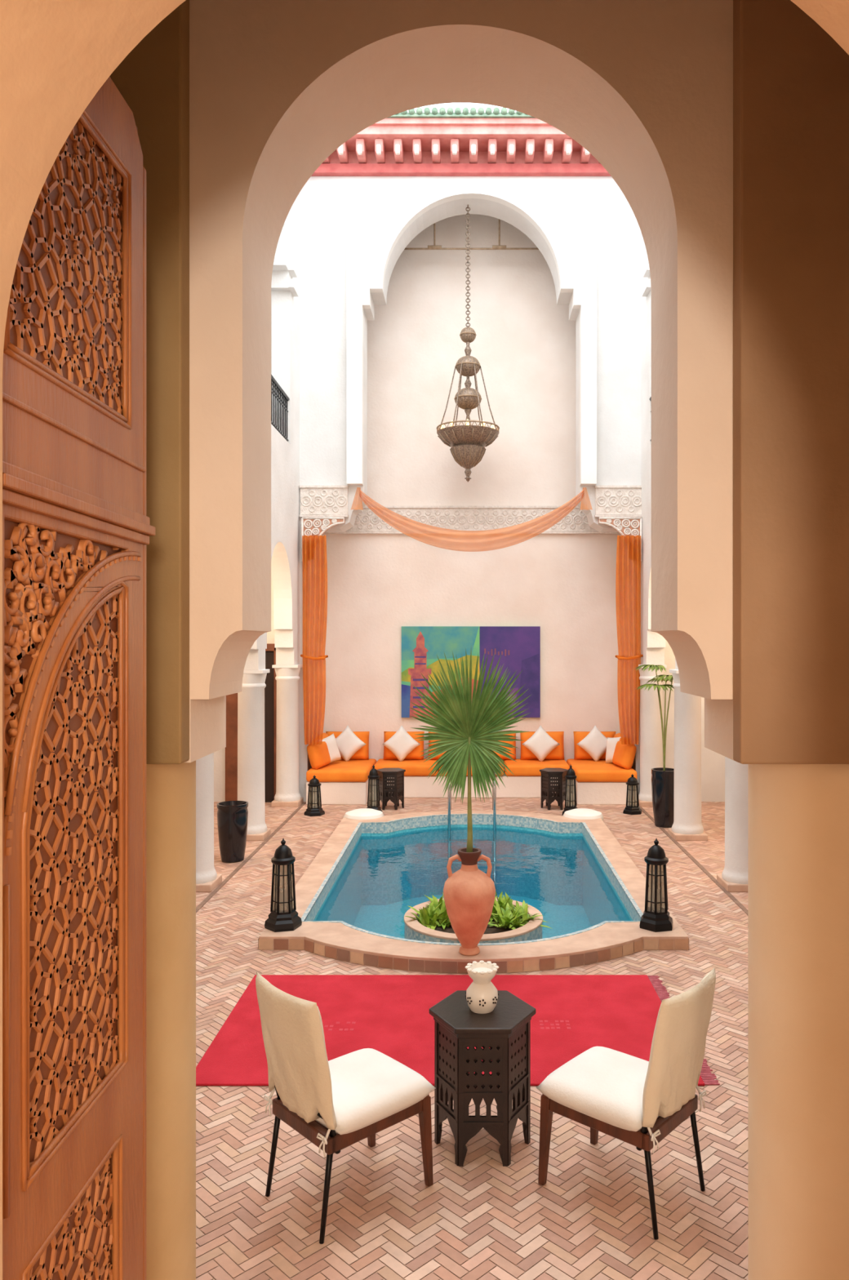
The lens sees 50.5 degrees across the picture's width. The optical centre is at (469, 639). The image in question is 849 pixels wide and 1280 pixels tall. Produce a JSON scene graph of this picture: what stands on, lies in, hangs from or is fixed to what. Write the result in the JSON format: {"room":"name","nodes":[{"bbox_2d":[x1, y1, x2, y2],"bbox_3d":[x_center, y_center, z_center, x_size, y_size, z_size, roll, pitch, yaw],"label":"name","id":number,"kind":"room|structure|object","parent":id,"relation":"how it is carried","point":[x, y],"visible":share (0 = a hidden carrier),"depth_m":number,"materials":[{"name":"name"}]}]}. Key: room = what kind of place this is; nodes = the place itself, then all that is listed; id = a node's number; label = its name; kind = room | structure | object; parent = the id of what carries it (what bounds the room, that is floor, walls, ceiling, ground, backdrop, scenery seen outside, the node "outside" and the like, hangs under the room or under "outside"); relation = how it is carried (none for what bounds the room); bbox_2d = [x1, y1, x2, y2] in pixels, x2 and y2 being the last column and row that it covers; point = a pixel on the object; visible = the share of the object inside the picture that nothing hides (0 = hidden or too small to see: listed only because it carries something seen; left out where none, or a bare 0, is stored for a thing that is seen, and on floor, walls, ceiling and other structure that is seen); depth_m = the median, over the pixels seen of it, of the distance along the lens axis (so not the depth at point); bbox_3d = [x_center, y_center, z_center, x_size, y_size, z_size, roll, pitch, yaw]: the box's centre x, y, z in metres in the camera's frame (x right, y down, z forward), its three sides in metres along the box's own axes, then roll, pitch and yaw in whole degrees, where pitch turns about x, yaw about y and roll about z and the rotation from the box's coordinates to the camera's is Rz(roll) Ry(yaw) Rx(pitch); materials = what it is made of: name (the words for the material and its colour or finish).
{"room":"riad courtyard","nodes":[
{"label":"riad courtyard","id":0,"kind":"room"},
{"bbox_2d":[244,193,299,670],"bbox_3d":[-2.430,-3.045,7.410,0.240,6.750,9.580,0,0,0],"label":"wall","id":1,"kind":"structure","parent":0,"point":[285,455],"depth_m":11.57,"materials":[{"name":"white paint"}]},
{"bbox_2d":[271,374,289,441],"bbox_3d":[-2.340,-2.821,10.220,0.052,0.602,2.680,0,0,0],"label":"balcony railing","id":2,"kind":"object","parent":1,"relation":"attached to","point":[275,386],"visible":0.35,"depth_m":11.01,"materials":[{"name":"black metal"}]},
{"bbox_2d":[288,263,298,296],"bbox_3d":[-2.275,-4.650,7.760,0.070,0.300,8.020,0,0,0],"label":"wall molding","id":3,"kind":"structure","parent":1,"relation":"attached to","point":[292,286],"depth_m":11.53,"materials":[{"name":"white paint"}]},
{"bbox_2d":[0,0,848,1279],"bbox_3d":[0.000,0.000,1.025,4.400,4.400,0.550,0,0,0],"label":"wall","id":4,"kind":"structure","parent":0,"point":[55,55],"depth_m":1.25,"materials":[{"name":"paint"}]},
{"bbox_2d":[2,76,155,1279],"bbox_3d":[-0.724,0.540,1.630,0.092,3.280,0.640,0,0,0],"label":"door leaf","id":5,"kind":"structure","parent":4,"relation":"in","point":[77,529],"depth_m":1.61,"materials":[{"name":"brown wood"}]},
{"bbox_2d":[184,0,737,762],"bbox_3d":[0.000,-2.110,2.435,7.600,8.620,0.330,0,0,0],"label":"wall","id":6,"kind":"structure","parent":0,"point":[277,87],"depth_m":2.27,"materials":[{"name":"beige paint"}]},
{"bbox_2d":[109,0,189,764],"bbox_3d":[-1.153,-0.897,2.235,0.894,2.405,0.070,0,0,0],"label":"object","id":7,"kind":"structure","parent":6,"relation":"attached to","point":[153,79],"depth_m":2.20,"materials":[{"name":"beige paint"}]},
{"bbox_2d":[733,0,848,764],"bbox_3d":[1.133,-0.897,2.235,0.935,2.405,0.070,0,0,0],"label":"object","id":8,"kind":"structure","parent":6,"relation":"attached to","point":[791,77],"depth_m":2.20,"materials":[{"name":"beige paint"}]},
{"bbox_2d":[213,176,724,801],"bbox_3d":[0.000,-2.110,12.425,7.600,8.620,0.450,0,0,0],"label":"wall","id":9,"kind":"structure","parent":0,"point":[322,199],"depth_m":12.20,"materials":[{"name":"white paint"}]},
{"bbox_2d":[225,644,276,800],"bbox_3d":[-2.930,1.125,12.160,0.740,2.150,0.080,0,0,0],"label":"frame","id":10,"kind":"object","parent":9,"relation":"attached to","point":[231,748],"visible":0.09,"depth_m":12.12,"materials":[{"name":"brown wood"}]},
{"bbox_2d":[264,651,274,802],"bbox_3d":[-2.870,1.175,12.180,0.460,2.050,0.040,0,0,0],"label":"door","id":11,"kind":"structure","parent":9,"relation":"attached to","point":[269,655],"depth_m":12.16,"materials":[{"name":"brown wood"}]},
{"bbox_2d":[301,516,345,561],"bbox_3d":[-1.972,-1.355,12.137,0.583,0.597,0.126,0,0,0],"label":"bracket","id":12,"kind":"object","parent":9,"relation":"attached to","point":[310,526],"visible":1,"depth_m":12.08,"materials":[{"name":"white stone"}]},
{"bbox_2d":[300,535,328,744],"bbox_3d":[-2.086,0.000,12.024,0.376,2.800,0.144,0,0,0],"label":"curtain","id":13,"kind":"object","parent":12,"relation":"hanging from","point":[314,559],"visible":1,"depth_m":12.03,"materials":[{"name":"orange fabric"}]},
{"bbox_2d":[299,485,348,517],"bbox_3d":[-1.970,-1.877,12.170,0.660,0.425,0.060,0,0,0],"label":"trim","id":14,"kind":"structure","parent":9,"relation":"attached to","point":[315,500],"depth_m":12.16,"materials":[{"name":"paint"}]},
{"bbox_2d":[311,106,610,176],"bbox_3d":[0.000,-6.749,12.120,4.800,0.898,0.984,0,0,0],"label":"tiled eave","id":15,"kind":"object","parent":9,"relation":"attached to","point":[403,144],"visible":0.61,"depth_m":11.97,"materials":[{"name":"red wood"}]},
{"bbox_2d":[436,204,499,481],"bbox_3d":[-0.020,-4.102,12.400,0.871,3.844,0.871,0,0,32],"label":"brass chandelier","id":16,"kind":"object","parent":9,"relation":"hanging from","point":[468,442],"visible":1,"depth_m":12.27,"materials":[{"name":"metal"}]},
{"bbox_2d":[436,425,498,479],"bbox_3d":[-0.020,-2.550,12.400,0.860,0.640,0.860,0,0,0],"label":"bowl","id":17,"kind":"object","parent":16,"relation":"on","point":[468,443],"depth_m":12.20,"materials":[{"name":"gold metal"}]},
{"bbox_2d":[351,487,592,551],"bbox_3d":[0.030,-1.610,11.971,3.235,0.860,0.118,0,0,0],"label":"swag","id":18,"kind":"object","parent":9,"relation":"hanging from","point":[443,538],"visible":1,"depth_m":11.98},
{"bbox_2d":[346,182,596,485],"bbox_3d":[0.030,-4.120,12.130,3.360,4.040,0.140,0,0,0],"label":"arch frame","id":19,"kind":"object","parent":9,"relation":"attached to","point":[566,218],"visible":1,"depth_m":12.06,"materials":[{"name":"paint"}]},
{"bbox_2d":[594,485,641,517],"bbox_3d":[2.030,-1.877,12.170,0.660,0.425,0.060,0,0,0],"label":"trim","id":20,"kind":"structure","parent":9,"relation":"attached to","point":[610,500],"depth_m":12.16,"materials":[{"name":"paint"}]},
{"bbox_2d":[598,516,642,561],"bbox_3d":[2.033,-1.355,12.137,0.583,0.597,0.126,0,0,0],"label":"bracket","id":21,"kind":"object","parent":9,"relation":"attached to","point":[624,526],"visible":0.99,"depth_m":12.08,"materials":[{"name":"white stone"}]},
{"bbox_2d":[615,535,642,744],"bbox_3d":[2.146,0.000,12.024,0.376,2.800,0.144,0,0,0],"label":"curtain","id":22,"kind":"object","parent":21,"relation":"hanging from","point":[628,575],"visible":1,"depth_m":12.03,"materials":[{"name":"orange fabric"}]},
{"bbox_2d":[195,797,747,1279],"bbox_3d":[0.032,2.197,6.587,7.541,0.001,13.298,0,0,0],"label":"floor","id":23,"kind":"structure","parent":0,"point":[218,1273],"depth_m":3.73,"materials":[{"name":"ceramic"}]},
{"bbox_2d":[146,760,195,1279],"bbox_3d":[-1.075,1.255,2.500,0.600,1.890,0.600,0,0,0],"label":"wall","id":24,"kind":"structure","parent":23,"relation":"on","point":[171,788],"depth_m":2.40,"materials":[{"name":"beige paint"}]},
{"bbox_2d":[195,752,217,884],"bbox_3d":[-2.430,1.250,8.000,0.350,1.760,0.350,0,0,0],"label":"shaft","id":25,"kind":"object","parent":23,"relation":"on","point":[206,872],"visible":0.25,"depth_m":7.89,"materials":[{"name":"white paint"}]},
{"bbox_2d":[195,874,222,892],"bbox_3d":[-2.430,2.165,8.000,0.360,0.070,0.360,0,0,0],"label":"plinth","id":26,"kind":"object","parent":23,"relation":"on","point":[209,886],"visible":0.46,"depth_m":7.83,"materials":[{"name":"stone"}]},
{"bbox_2d":[217,800,248,862],"bbox_3d":[-2.360,1.912,8.950,0.304,0.570,0.304,0,0,0],"label":"glazed pot","id":27,"kind":"object","parent":23,"relation":"on","point":[232,815],"visible":1,"depth_m":8.84,"materials":[{"name":"ceramic"}]},
{"bbox_2d":[237,673,266,834],"bbox_3d":[-2.430,1.250,10.000,0.350,1.760,0.350,0,0,0],"label":"column","id":28,"kind":"structure","parent":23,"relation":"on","point":[251,701],"depth_m":9.88,"materials":[{"name":"white paint"}]},
{"bbox_2d":[243,669,269,673],"bbox_3d":[-2.430,0.350,10.000,0.340,0.040,0.340,0,0,0],"label":"abacus","id":29,"kind":"object","parent":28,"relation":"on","point":[262,671],"visible":0.53,"depth_m":9.83,"materials":[{"name":"white paint"}]},
{"bbox_2d":[246,827,271,840],"bbox_3d":[-2.430,2.165,10.000,0.360,0.070,0.360,0,0,0],"label":"plinth","id":30,"kind":"object","parent":23,"relation":"on","point":[260,837],"visible":0.5,"depth_m":9.82,"materials":[{"name":"stone"}]},
{"bbox_2d":[271,797,303,806],"bbox_3d":[-2.430,2.165,12.000,0.360,0.070,0.360,0,0,0],"label":"plinth","id":31,"kind":"object","parent":23,"relation":"on","point":[274,803],"visible":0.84,"depth_m":11.82,"materials":[{"name":"stone"}]},
{"bbox_2d":[274,667,301,801],"bbox_3d":[-2.430,1.250,12.000,0.350,1.760,0.350,0,0,0],"label":"shaft","id":32,"kind":"object","parent":23,"relation":"on","point":[287,678],"visible":0.96,"depth_m":11.87,"materials":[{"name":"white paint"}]},
{"bbox_2d":[271,664,302,667],"bbox_3d":[-2.430,0.350,12.000,0.340,0.040,0.340,0,0,0],"label":"abacus","id":33,"kind":"object","parent":32,"relation":"on","point":[273,665],"visible":0.88,"depth_m":11.83,"materials":[{"name":"white paint"}]},
{"bbox_2d":[303,775,324,816],"bbox_3d":[-1.950,1.947,11.300,0.260,0.500,0.225,0,0,-15],"label":"lantern","id":34,"kind":"object","parent":23,"relation":"on","point":[315,809],"visible":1,"depth_m":11.25,"materials":[{"name":"black metal"}]},
{"bbox_2d":[312,797,316,807],"bbox_3d":[-1.950,2.042,11.300,0.052,0.120,0.052,0,0,-15],"label":"candle","id":35,"kind":"object","parent":34,"relation":"on","point":[314,799],"depth_m":11.28,"materials":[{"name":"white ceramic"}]},
{"bbox_2d":[255,971,435,1244],"bbox_3d":[-0.500,1.752,3.570,0.603,0.893,0.453,0,0,-43],"label":"cushioned chair","id":36,"kind":"object","parent":23,"relation":"on","point":[340,1102],"visible":1,"depth_m":3.42,"materials":[{"name":"beige fabric"}]},
{"bbox_2d":[315,1048,435,1134],"bbox_3d":[-0.457,1.802,3.610,0.484,0.100,0.453,0,0,-43],"label":"seat cushion","id":37,"kind":"object","parent":36,"relation":"on","point":[371,1090],"depth_m":3.52,"materials":[{"name":"white fabric"}]},
{"bbox_2d":[343,808,384,819],"bbox_3d":[-1.260,2.115,10.740,0.490,0.165,0.490,0,0,0],"label":"floor cushion","id":38,"kind":"object","parent":23,"relation":"on","point":[362,813],"visible":0.56,"depth_m":10.61,"materials":[{"name":"fabric"}]},
{"bbox_2d":[367,764,382,812],"bbox_3d":[-1.200,1.877,11.250,0.230,0.640,0.199,0,0,-15],"label":"lantern","id":39,"kind":"object","parent":23,"relation":"on","point":[373,775],"visible":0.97,"depth_m":11.22,"materials":[{"name":"black metal"}]},
{"bbox_2d":[372,793,375,805],"bbox_3d":[-1.200,1.999,11.250,0.046,0.154,0.046,0,0,-15],"label":"candle","id":40,"kind":"object","parent":39,"relation":"on","point":[373,794],"depth_m":11.23,"materials":[{"name":"white wax"}]},
{"bbox_2d":[377,768,405,809],"bbox_3d":[-1.030,1.947,11.750,0.388,0.500,0.339,0,0,0],"label":"side table","id":41,"kind":"object","parent":23,"relation":"on","point":[393,793],"visible":0.95,"depth_m":11.61,"materials":[{"name":"black wood"}]},
{"bbox_2d":[195,974,719,1085],"bbox_3d":[-0.080,2.189,5.141,2.640,0.013,1.442,0,0,0],"label":"rug","id":42,"kind":"object","parent":23,"relation":"on","point":[388,1015],"visible":0.47,"depth_m":5.20,"materials":[{"name":"fabric"}]},
{"bbox_2d":[306,725,636,804],"bbox_3d":[0.030,1.715,12.585,4.454,0.965,1.270,0,0,0],"label":"sofa","id":43,"kind":"object","parent":23,"relation":"on","point":[342,765],"visible":0.8,"depth_m":12.50,"materials":[{"name":"orange fabric"}]},
{"bbox_2d":[306,741,330,769],"bbox_3d":[-2.060,1.570,12.300,0.180,0.360,0.500,-15,-3,10],"label":"cushion","id":44,"kind":"object","parent":43,"relation":"on","point":[319,755],"depth_m":12.11,"materials":[{"name":"orange fabric"}]},
{"bbox_2d":[322,732,328,739],"bbox_3d":[-2.080,1.540,12.750,0.180,0.400,0.620,-10,0,0],"label":"cushion","id":45,"kind":"object","parent":43,"relation":"on","point":[326,735],"depth_m":12.76,"materials":[{"name":"orange fabric"}]},
{"bbox_2d":[322,733,341,763],"bbox_3d":[-1.970,1.540,12.550,0.140,0.390,0.390,-17,0,34],"label":"pillow","id":46,"kind":"object","parent":43,"relation":"on","point":[330,743],"depth_m":12.53,"materials":[{"name":"fabric"}]},
{"bbox_2d":[325,731,369,759],"bbox_3d":[-1.780,1.540,13.080,0.640,0.420,0.200,0,-12,0],"label":"cushion","id":47,"kind":"object","parent":43,"relation":"on","point":[362,753],"depth_m":13.02,"materials":[{"name":"orange fabric"}]},
{"bbox_2d":[335,725,366,761],"bbox_3d":[-1.760,1.500,12.930,0.390,0.390,0.140,44,-10,10],"label":"pillow","id":48,"kind":"object","parent":43,"relation":"on","point":[350,744],"depth_m":12.89,"materials":[{"name":"fabric"}]},
{"bbox_2d":[382,725,420,761],"bbox_3d":[-0.980,1.500,12.930,0.390,0.390,0.140,44,-10,10],"label":"pillow","id":49,"kind":"object","parent":43,"relation":"on","point":[401,744],"depth_m":12.89,"materials":[{"name":"fabric"}]},
{"bbox_2d":[383,731,424,759],"bbox_3d":[-0.955,1.540,13.080,0.590,0.420,0.200,0,-12,0],"label":"cushion","id":50,"kind":"object","parent":43,"relation":"on","point":[415,754],"depth_m":13.01,"materials":[{"name":"orange fabric"}]},
{"bbox_2d":[428,731,446,759],"bbox_3d":[-0.300,1.540,13.080,0.600,0.420,0.200,0,-12,0],"label":"cushion","id":51,"kind":"object","parent":43,"relation":"on","point":[437,757],"depth_m":13.01,"materials":[{"name":"orange fabric"}]},
{"bbox_2d":[492,733,515,759],"bbox_3d":[0.380,1.540,13.080,0.600,0.420,0.200,0,-12,0],"label":"cushion","id":52,"kind":"object","parent":43,"relation":"on","point":[513,750],"depth_m":13.00,"materials":[{"name":"orange fabric"}]},
{"bbox_2d":[521,725,559,761],"bbox_3d":[1.030,1.500,12.930,0.390,0.390,0.140,44,-10,10],"label":"pillow","id":53,"kind":"object","parent":43,"relation":"on","point":[540,744],"depth_m":12.89,"materials":[{"name":"fabric"}]},
{"bbox_2d":[520,731,564,759],"bbox_3d":[1.060,1.540,13.080,0.640,0.420,0.200,0,-12,0],"label":"cushion","id":54,"kind":"object","parent":43,"relation":"on","point":[557,753],"depth_m":13.01,"materials":[{"name":"orange fabric"}]},
{"bbox_2d":[577,725,607,761],"bbox_3d":[1.820,1.500,12.930,0.390,0.390,0.140,44,-10,10],"label":"pillow","id":55,"kind":"object","parent":43,"relation":"on","point":[592,744],"depth_m":12.89,"materials":[{"name":"fabric"}]},
{"bbox_2d":[573,731,615,759],"bbox_3d":[1.830,1.540,13.080,0.620,0.420,0.200,0,-12,0],"label":"cushion","id":56,"kind":"object","parent":43,"relation":"on","point":[580,753],"depth_m":13.02,"materials":[{"name":"orange fabric"}]},
{"bbox_2d":[605,737,620,763],"bbox_3d":[2.060,1.540,12.600,0.140,0.390,0.390,17,-20,-34],"label":"pillow","id":57,"kind":"object","parent":43,"relation":"on","point":[611,743],"depth_m":12.60,"materials":[{"name":"fabric"}]},
{"bbox_2d":[613,732,621,741],"bbox_3d":[2.140,1.540,12.750,0.180,0.400,0.620,10,0,0],"label":"cushion","id":58,"kind":"object","parent":43,"relation":"on","point":[616,736],"depth_m":12.65,"materials":[{"name":"orange fabric"}]},
{"bbox_2d":[612,741,636,769],"bbox_3d":[2.120,1.570,12.300,0.180,0.360,0.500,15,-3,-10],"label":"cushion","id":59,"kind":"object","parent":43,"relation":"on","point":[623,755],"depth_m":12.12,"materials":[{"name":"orange fabric"}]},
{"bbox_2d":[195,802,747,915],"bbox_3d":[0.010,2.196,7.400,4.500,0.008,9.400,0,0,0],"label":"curb","id":60,"kind":"object","parent":23,"relation":"on","point":[201,904],"visible":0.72,"depth_m":8.72,"materials":[{"name":"stone"}]},
{"bbox_2d":[428,990,536,1166],"bbox_3d":[0.057,1.905,3.930,0.468,0.585,0.408,0,0,0],"label":"table","id":61,"kind":"object","parent":23,"relation":"on","point":[504,1033],"visible":0.97,"depth_m":3.76,"materials":[{"name":"black wood"}]},
{"bbox_2d":[465,960,498,1013],"bbox_3d":[0.055,1.518,3.920,0.150,0.187,0.150,0,0,0],"label":"burner","id":62,"kind":"object","parent":61,"relation":"on","point":[482,997],"visible":1,"depth_m":3.88,"materials":[{"name":"white ceramic"}]},
{"bbox_2d":[539,768,567,809],"bbox_3d":[1.110,1.947,11.750,0.388,0.500,0.339,0,0,0],"label":"side table","id":63,"kind":"object","parent":23,"relation":"on","point":[548,775],"visible":0.92,"depth_m":11.60,"materials":[{"name":"black wood"}]},
{"bbox_2d":[562,764,577,815],"bbox_3d":[1.270,1.877,11.250,0.230,0.640,0.199,0,0,-15],"label":"lantern","id":64,"kind":"object","parent":23,"relation":"on","point":[571,775],"visible":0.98,"depth_m":11.22,"materials":[{"name":"black metal"}]},
{"bbox_2d":[568,793,572,805],"bbox_3d":[1.270,1.999,11.250,0.046,0.154,0.046,0,0,-15],"label":"candle","id":65,"kind":"object","parent":64,"relation":"on","point":[570,794],"depth_m":11.23,"materials":[{"name":"white wax"}]},
{"bbox_2d":[562,808,604,821],"bbox_3d":[1.360,2.115,10.740,0.490,0.165,0.490,0,0,0],"label":"floor cushion","id":66,"kind":"object","parent":23,"relation":"on","point":[578,813],"visible":0.66,"depth_m":10.61,"materials":[{"name":"fabric"}]},
{"bbox_2d":[535,968,715,1239],"bbox_3d":[0.634,1.752,3.591,0.603,0.893,0.453,0,0,40],"label":"cushioned chair","id":67,"kind":"object","parent":23,"relation":"on","point":[637,1102],"visible":1,"depth_m":3.45,"materials":[{"name":"white fabric"}]},
{"bbox_2d":[535,1046,659,1131],"bbox_3d":[0.589,1.802,3.630,0.484,0.100,0.453,0,0,40],"label":"seat cushion","id":68,"kind":"object","parent":67,"relation":"on","point":[602,1087],"depth_m":3.54,"materials":[{"name":"white fabric"}]},
{"bbox_2d":[622,773,641,814],"bbox_3d":[2.070,1.947,11.400,0.260,0.500,0.225,0,0,-15],"label":"lantern","id":69,"kind":"object","parent":23,"relation":"on","point":[632,809],"visible":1,"depth_m":11.34,"materials":[{"name":"black metal"}]},
{"bbox_2d":[630,795,634,805],"bbox_3d":[2.070,2.042,11.400,0.052,0.120,0.052,0,0,-15],"label":"candle","id":70,"kind":"object","parent":69,"relation":"on","point":[630,796],"depth_m":11.38,"materials":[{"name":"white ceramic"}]},
{"bbox_2d":[638,799,653,806],"bbox_3d":[2.430,2.165,12.000,0.360,0.070,0.360,0,0,0],"label":"plinth","id":71,"kind":"object","parent":23,"relation":"on","point":[642,803],"visible":0.23,"depth_m":11.82,"materials":[{"name":"stone"}]},
{"bbox_2d":[638,667,663,801],"bbox_3d":[2.430,1.250,12.000,0.350,1.760,0.350,0,0,0],"label":"shaft","id":72,"kind":"object","parent":23,"relation":"on","point":[651,731],"visible":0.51,"depth_m":11.87,"materials":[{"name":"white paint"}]},
{"bbox_2d":[634,664,674,827],"bbox_3d":[2.285,1.244,10.585,0.726,1.905,0.737,0,0,0],"label":"potted palm","id":73,"kind":"object","parent":23,"relation":"on","point":[662,778],"visible":0.83,"depth_m":10.49,"materials":[{"name":"ceramic"}]},
{"bbox_2d":[651,767,674,827],"bbox_3d":[2.300,1.862,10.600,0.300,0.670,0.300,0,0,0],"label":"pot","id":74,"kind":"object","parent":73,"relation":"attached to","point":[662,778],"depth_m":10.48,"materials":[{"name":"ceramic"}]},
{"bbox_2d":[667,827,707,840],"bbox_3d":[2.430,2.165,10.000,0.360,0.070,0.360,0,0,0],"label":"plinth","id":75,"kind":"object","parent":23,"relation":"on","point":[677,837],"visible":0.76,"depth_m":9.82,"materials":[{"name":"stone"}]},
{"bbox_2d":[671,673,703,834],"bbox_3d":[2.430,1.250,10.000,0.350,1.760,0.350,0,0,0],"label":"shaft","id":76,"kind":"object","parent":23,"relation":"on","point":[687,707],"visible":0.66,"depth_m":9.87,"materials":[{"name":"white paint"}]},
{"bbox_2d":[669,669,679,673],"bbox_3d":[2.430,0.350,10.000,0.340,0.040,0.340,0,0,0],"label":"abacus","id":77,"kind":"object","parent":76,"relation":"on","point":[673,671],"visible":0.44,"depth_m":9.95,"materials":[{"name":"white paint"}]},
{"bbox_2d":[716,874,747,892],"bbox_3d":[2.430,2.165,8.000,0.360,0.070,0.360,0,0,0],"label":"plinth","id":78,"kind":"object","parent":23,"relation":"on","point":[729,886],"visible":0.46,"depth_m":7.82,"materials":[{"name":"stone"}]},
{"bbox_2d":[721,756,747,884],"bbox_3d":[2.430,1.250,8.000,0.350,1.760,0.350,0,0,0],"label":"shaft","id":79,"kind":"object","parent":23,"relation":"on","point":[735,868],"visible":0.3,"depth_m":7.88,"materials":[{"name":"white paint"}]},
{"bbox_2d":[747,764,848,1279],"bbox_3d":[1.090,1.255,2.500,0.600,1.890,0.600,0,0,0],"label":"wall","id":80,"kind":"structure","parent":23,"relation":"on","point":[798,814],"depth_m":2.32,"materials":[{"name":"beige paint"}]},
{"bbox_2d":[322,213,621,761],"bbox_3d":[0.000,-2.400,13.325,5.200,9.200,0.150,0,0,0],"label":"wall","id":81,"kind":"structure","parent":0,"point":[523,345],"depth_m":13.25,"materials":[{"name":"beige paint"}]},
{"bbox_2d":[401,626,540,717],"bbox_3d":[0.020,0.470,13.221,2.040,1.340,0.058,0,0,0],"label":"painting","id":82,"kind":"object","parent":81,"relation":"attached to","point":[518,647],"visible":0.83,"depth_m":13.20,"materials":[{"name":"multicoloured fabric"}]},
{"bbox_2d":[324,506,619,533],"bbox_3d":[0.030,-1.768,13.220,4.420,0.405,0.060,0,0,0],"label":"frieze","id":83,"kind":"object","parent":81,"relation":"attached to","point":[453,517],"visible":0.59,"depth_m":13.21,"materials":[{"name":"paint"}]},
{"bbox_2d":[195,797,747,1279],"bbox_3d":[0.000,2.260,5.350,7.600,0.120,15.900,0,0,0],"label":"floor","id":84,"kind":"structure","parent":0,"point":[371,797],"depth_m":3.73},
{"bbox_2d":[257,810,688,973],"bbox_3d":[0.030,2.599,8.490,3.052,1.003,5.172,0,0,0],"label":"swimming pool","id":85,"kind":"object","parent":84,"relation":"in","point":[353,900],"visible":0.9,"depth_m":9.57,"materials":[{"name":"liquid"}]},
{"bbox_2d":[264,838,302,932],"bbox_3d":[-1.364,1.775,6.580,0.270,0.650,0.234,0,0,-15],"label":"lantern","id":86,"kind":"object","parent":85,"relation":"on","point":[283,917],"visible":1,"depth_m":6.53,"materials":[{"name":"black metal"}]},
{"bbox_2d":[279,888,287,911],"bbox_3d":[-1.364,1.899,6.580,0.054,0.156,0.054,0,0,-15],"label":"candle","id":87,"kind":"object","parent":86,"relation":"on","point":[281,891],"depth_m":6.56,"materials":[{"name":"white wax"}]},
{"bbox_2d":[404,893,460,943],"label":"round planter","id":88,"kind":"object","parent":85,"relation":"on","point":[428,921],"depth_m":6.67,"materials":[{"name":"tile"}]},
{"bbox_2d":[443,847,495,955],"bbox_3d":[0.000,1.756,6.030,0.352,0.688,0.352,0,0,0],"label":"terracotta amphora","id":89,"kind":"object","parent":85,"relation":"on","point":[468,892],"visible":0.94,"depth_m":5.93,"materials":[{"name":"orange ceramic"}]},
{"bbox_2d":[408,650,531,852],"bbox_3d":[0.004,0.751,5.990,0.812,1.439,0.388,0,0,0],"label":"palm plant","id":90,"kind":"object","parent":89,"relation":"in","point":[468,726],"visible":1,"depth_m":5.97,"materials":[{"name":"green plant"}]},
{"bbox_2d":[448,771,496,891],"bbox_3d":[0.030,2.296,10.879,0.574,1.408,0.478,0,0,0],"label":"pool ladder","id":91,"kind":"object","parent":85,"relation":"attached to","point":[494,789],"visible":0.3,"depth_m":10.66,"materials":[{"name":"metal"}]},
{"bbox_2d":[313,824,633,938],"bbox_3d":[0.030,2.603,8.510,2.540,0.995,4.620,0,0,0],"label":"basin","id":92,"kind":"object","parent":85,"relation":"in","point":[561,871],"depth_m":10.32,"materials":[{"name":"blue tile"}]},
{"bbox_2d":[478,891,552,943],"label":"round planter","id":93,"kind":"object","parent":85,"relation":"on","point":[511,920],"depth_m":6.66,"materials":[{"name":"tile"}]},
{"bbox_2d":[639,838,672,932],"bbox_3d":[1.370,1.775,6.580,0.270,0.650,0.234,0,0,-15],"label":"lantern","id":94,"kind":"object","parent":85,"relation":"on","point":[655,918],"visible":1,"depth_m":6.52,"materials":[{"name":"black metal"}]},
{"bbox_2d":[652,888,660,911],"bbox_3d":[1.370,1.899,6.580,0.054,0.156,0.054,0,0,-15],"label":"candle","id":95,"kind":"object","parent":94,"relation":"on","point":[653,890],"depth_m":6.56,"materials":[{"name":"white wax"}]},
{"bbox_2d":[640,232,678,669],"bbox_3d":[2.450,-3.045,7.410,0.240,6.750,9.580,0,0,0],"label":"wall","id":96,"kind":"structure","parent":0,"point":[652,643],"depth_m":11.84,"materials":[{"name":"white paint"}]},
{"bbox_2d":[641,263,650,296],"bbox_3d":[2.295,-4.650,7.760,0.070,0.300,8.020,0,0,0],"label":"wall molding","id":97,"kind":"structure","parent":96,"relation":"attached to","point":[646,289],"depth_m":11.54,"materials":[{"name":"white paint"}]},
{"bbox_3d":[0.000,-7.050,13.025,5.200,0.100,0.750,0,0,0],"label":"ceiling","id":98,"kind":"structure","parent":0,"visible":0},
{"bbox_2d":[404,218,538,249],"bbox_3d":[0.030,-6.303,12.900,4.480,1.394,0.060,0,0,0],"label":"rod","id":99,"kind":"object","parent":98,"relation":"hanging from","point":[433,246],"visible":0.44,"depth_m":12.89,"materials":[{"name":"grey metal"}]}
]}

